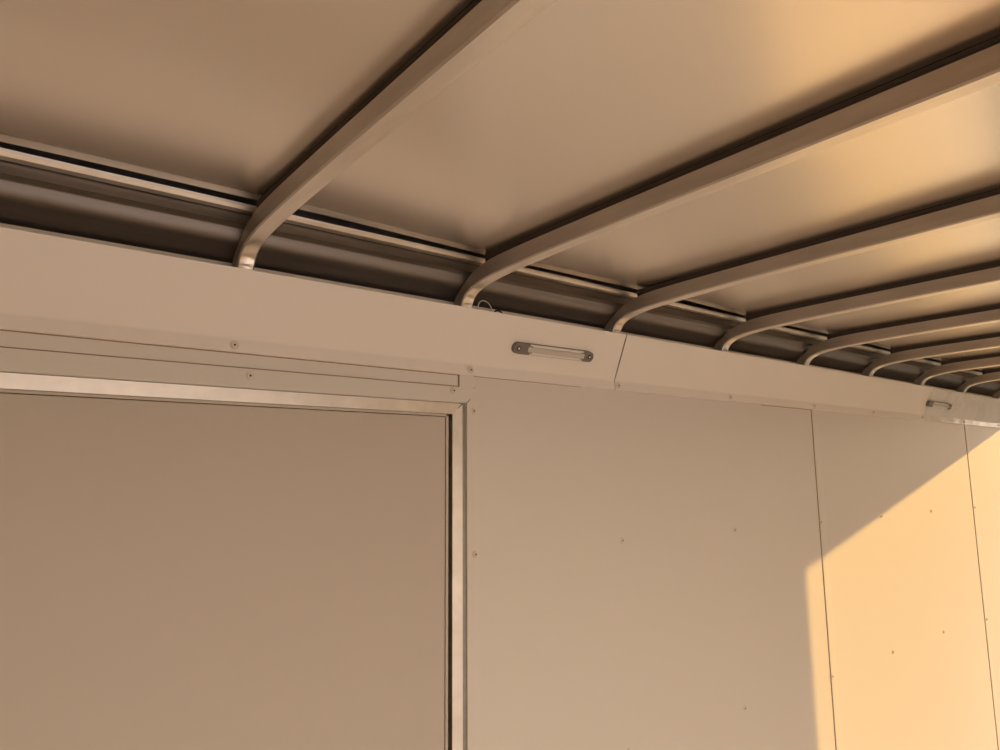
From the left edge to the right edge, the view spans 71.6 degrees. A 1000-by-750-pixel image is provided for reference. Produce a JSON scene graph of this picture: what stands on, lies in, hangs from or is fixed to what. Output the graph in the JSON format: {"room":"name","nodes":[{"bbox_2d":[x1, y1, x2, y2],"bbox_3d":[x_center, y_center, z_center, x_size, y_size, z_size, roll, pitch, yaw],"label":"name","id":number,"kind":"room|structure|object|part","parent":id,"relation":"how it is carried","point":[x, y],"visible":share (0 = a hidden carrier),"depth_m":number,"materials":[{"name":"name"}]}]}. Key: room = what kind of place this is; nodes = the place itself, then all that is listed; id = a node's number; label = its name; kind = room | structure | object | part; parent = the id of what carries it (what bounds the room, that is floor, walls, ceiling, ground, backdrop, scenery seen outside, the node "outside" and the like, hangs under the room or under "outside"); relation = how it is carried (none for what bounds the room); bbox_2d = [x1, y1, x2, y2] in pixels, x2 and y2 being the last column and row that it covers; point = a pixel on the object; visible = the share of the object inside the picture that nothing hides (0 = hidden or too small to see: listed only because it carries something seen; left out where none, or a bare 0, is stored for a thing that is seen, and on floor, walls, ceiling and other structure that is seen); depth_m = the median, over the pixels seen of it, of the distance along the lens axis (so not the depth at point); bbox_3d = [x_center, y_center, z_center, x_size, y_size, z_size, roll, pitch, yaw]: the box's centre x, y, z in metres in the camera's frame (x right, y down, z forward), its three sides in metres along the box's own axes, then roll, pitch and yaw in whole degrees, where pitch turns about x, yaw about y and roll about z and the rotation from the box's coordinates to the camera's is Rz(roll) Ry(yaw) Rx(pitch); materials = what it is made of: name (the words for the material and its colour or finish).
{"room":"cargo space","nodes":[
{"label":"cargo space","id":0,"kind":"room"},
{"bbox_2d":[0,0,999,370],"bbox_3d":[0.690,-0.305,0.678,6.450,0.006,1.778,6,-10,-38],"label":"ceiling","id":1,"kind":"structure","parent":0,"point":[587,105],"depth_m":0.77,"materials":[{"name":"white"}]},
{"bbox_2d":[231,0,554,269],"bbox_3d":[0.208,-0.289,0.295,0.026,0.129,1.988,6,-10,-38],"label":"bow","id":2,"kind":"object","parent":1,"relation":"attached to","point":[483,25],"visible":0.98,"depth_m":0.69,"materials":[{"name":"grey metal"}]},
{"bbox_2d":[453,36,999,307],"bbox_3d":[0.529,-0.256,0.543,0.026,0.129,1.988,6,-10,-38],"label":"bow","id":3,"kind":"object","parent":1,"relation":"attached to","point":[976,68],"visible":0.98,"depth_m":0.81,"materials":[{"name":"grey metal"}]},
{"bbox_2d":[604,189,999,332],"bbox_3d":[0.849,-0.223,0.790,0.026,0.129,1.988,6,-10,-38],"label":"bow","id":4,"kind":"object","parent":1,"relation":"attached to","point":[983,207],"visible":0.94,"depth_m":1.17,"materials":[{"name":"grey metal"}]},
{"bbox_2d":[713,262,999,351],"bbox_3d":[1.169,-0.190,1.038,0.026,0.129,1.988,6,-10,-38],"label":"bow","id":5,"kind":"object","parent":1,"relation":"attached to","point":[989,274],"visible":0.96,"depth_m":1.50,"materials":[{"name":"grey metal"}]},
{"bbox_2d":[796,305,999,365],"bbox_3d":[1.490,-0.157,1.286,0.026,0.129,1.988,6,-10,-38],"label":"bow","id":6,"kind":"object","parent":1,"relation":"attached to","point":[844,339],"visible":0.94,"depth_m":1.82,"materials":[{"name":"grey metal"}]},
{"bbox_2d":[861,334,999,376],"bbox_3d":[1.810,-0.124,1.534,0.026,0.129,1.988,6,-10,-38],"label":"bow","id":7,"kind":"object","parent":1,"relation":"attached to","point":[903,354],"visible":0.97,"depth_m":2.13,"materials":[{"name":"grey metal"}]},
{"bbox_2d":[913,354,999,385],"bbox_3d":[2.130,-0.091,1.782,0.026,0.129,1.988,6,-10,-38],"label":"bow","id":8,"kind":"object","parent":1,"relation":"attached to","point":[954,365],"visible":0.94,"depth_m":2.43,"materials":[{"name":"grey metal"}]},
{"bbox_2d":[956,369,999,392],"bbox_3d":[2.451,-0.058,2.030,0.026,0.129,1.988,6,-10,-38],"label":"bow","id":9,"kind":"object","parent":1,"relation":"attached to","point":[988,375],"visible":0.92,"depth_m":2.72,"materials":[{"name":"grey metal"}]},
{"bbox_2d":[992,390,999,398],"bbox_3d":[2.771,-0.025,2.278,0.026,0.129,1.988,6,-10,-38],"label":"bow","id":10,"kind":"object","parent":1,"relation":"attached to","point":[996,395],"visible":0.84,"depth_m":3.02,"materials":[{"name":"grey metal"}]},
{"bbox_2d":[0,331,999,749],"bbox_3d":[0.038,0.774,1.336,6.500,2.050,0.096,6,-10,-38],"label":"wall","id":11,"kind":"structure","parent":0,"point":[658,572],"depth_m":1.73,"materials":[{"name":"white metal"}]},
{"bbox_3d":[-1.266,0.740,0.262,3.029,1.832,0.006,6,-10,-38],"label":"wall panel","id":12,"kind":"part","parent":11,"relation":"part of","materials":[{"name":"white metal"}]},
{"bbox_2d":[0,346,480,749],"bbox_3d":[-1.254,0.766,0.280,3.074,1.747,0.041,6,-10,-38],"label":"door","id":13,"kind":"structure","parent":11,"relation":"in","point":[183,566],"depth_m":1.02,"materials":[{"name":"white metal"}]},
{"bbox_2d":[0,227,625,389],"bbox_3d":[-1.092,-0.157,0.502,3.450,0.142,0.048,6,-10,-38],"label":"trim","id":14,"kind":"structure","parent":11,"relation":"attached to","point":[50,285],"depth_m":1.06,"materials":[{"name":"white"}]},
{"bbox_2d":[511,342,593,361],"bbox_3d":[0.112,-0.047,1.431,0.220,0.026,0.017,6,-10,-37],"label":"light","id":15,"kind":"object","parent":14,"relation":"attached to","point":[523,348],"visible":1,"depth_m":1.42,"materials":[{"name":"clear plastic"}]},
{"bbox_2d":[0,223,991,397],"bbox_3d":[0.059,-0.082,1.431,6.410,0.082,0.004,6,-10,-38],"label":"trim","id":16,"kind":"structure","parent":11,"relation":"attached to","point":[1,224],"depth_m":1.18,"materials":[{"name":"white metal"}]},
{"bbox_2d":[0,141,999,396],"bbox_3d":[0.066,-0.125,1.428,6.410,0.175,0.119,6,-10,-38],"label":"roof rail","id":17,"kind":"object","parent":11,"relation":"attached to","point":[24,202],"depth_m":1.15,"materials":[{"name":"metal"}]},
{"bbox_2d":[0,160,999,383],"bbox_3d":[0.100,-0.181,1.391,6.410,0.017,0.003,6,-10,-38],"label":"trim","id":18,"kind":"structure","parent":11,"relation":"attached to","point":[6,167],"depth_m":1.11,"materials":[{"name":"metal"}]},
{"bbox_3d":[0.446,0.917,1.585,1.312,1.832,0.009,6,-10,-38],"label":"wall panel","id":19,"kind":"part","parent":11,"relation":"part of","materials":[{"name":"white metal"}]},
{"bbox_2d":[614,335,932,420],"bbox_3d":[0.930,0.041,2.068,1.676,0.121,0.050,6,-10,-38],"label":"trim","id":20,"kind":"structure","parent":11,"relation":"attached to","point":[646,365],"depth_m":1.89,"materials":[{"name":"white metal"}]},
{"bbox_3d":[1.436,1.019,2.350,1.239,1.832,0.009,6,-10,-38],"label":"wall panel","id":21,"kind":"part","parent":11,"relation":"part of","materials":[{"name":"white metal"}]},
{"bbox_2d":[923,388,999,427],"bbox_3d":[2.096,0.161,2.970,1.281,0.120,0.049,6,-10,-38],"label":"trim","id":22,"kind":"structure","parent":11,"relation":"attached to","point":[967,409],"depth_m":2.80,"materials":[{"name":"white metal"}]},
{"bbox_2d":[926,400,951,409],"bbox_3d":[1.669,0.115,2.634,0.220,0.026,0.017,6,-10,-38],"label":"light","id":23,"kind":"object","parent":22,"relation":"attached to","point":[929,403],"visible":1,"depth_m":2.62,"materials":[{"name":"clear plastic"}]},
{"bbox_3d":[2.267,1.105,2.994,0.910,1.832,0.009,6,-10,-38],"label":"wall panel","id":24,"kind":"part","parent":11,"relation":"part of","materials":[{"name":"white metal"}]},
{"bbox_3d":[-1.875,0.391,-1.428,0.050,2.050,2.140,6,-10,-38],"label":"wall","id":25,"kind":"structure","parent":0,"visible":0},
{"bbox_2d":[0,147,982,374],"bbox_3d":[0.108,-0.194,1.383,6.410,0.009,0.018,6,-10,-38],"label":"trim","id":26,"kind":"structure","parent":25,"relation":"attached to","point":[9,155],"depth_m":1.09,"materials":[{"name":"metal"}]}
]}

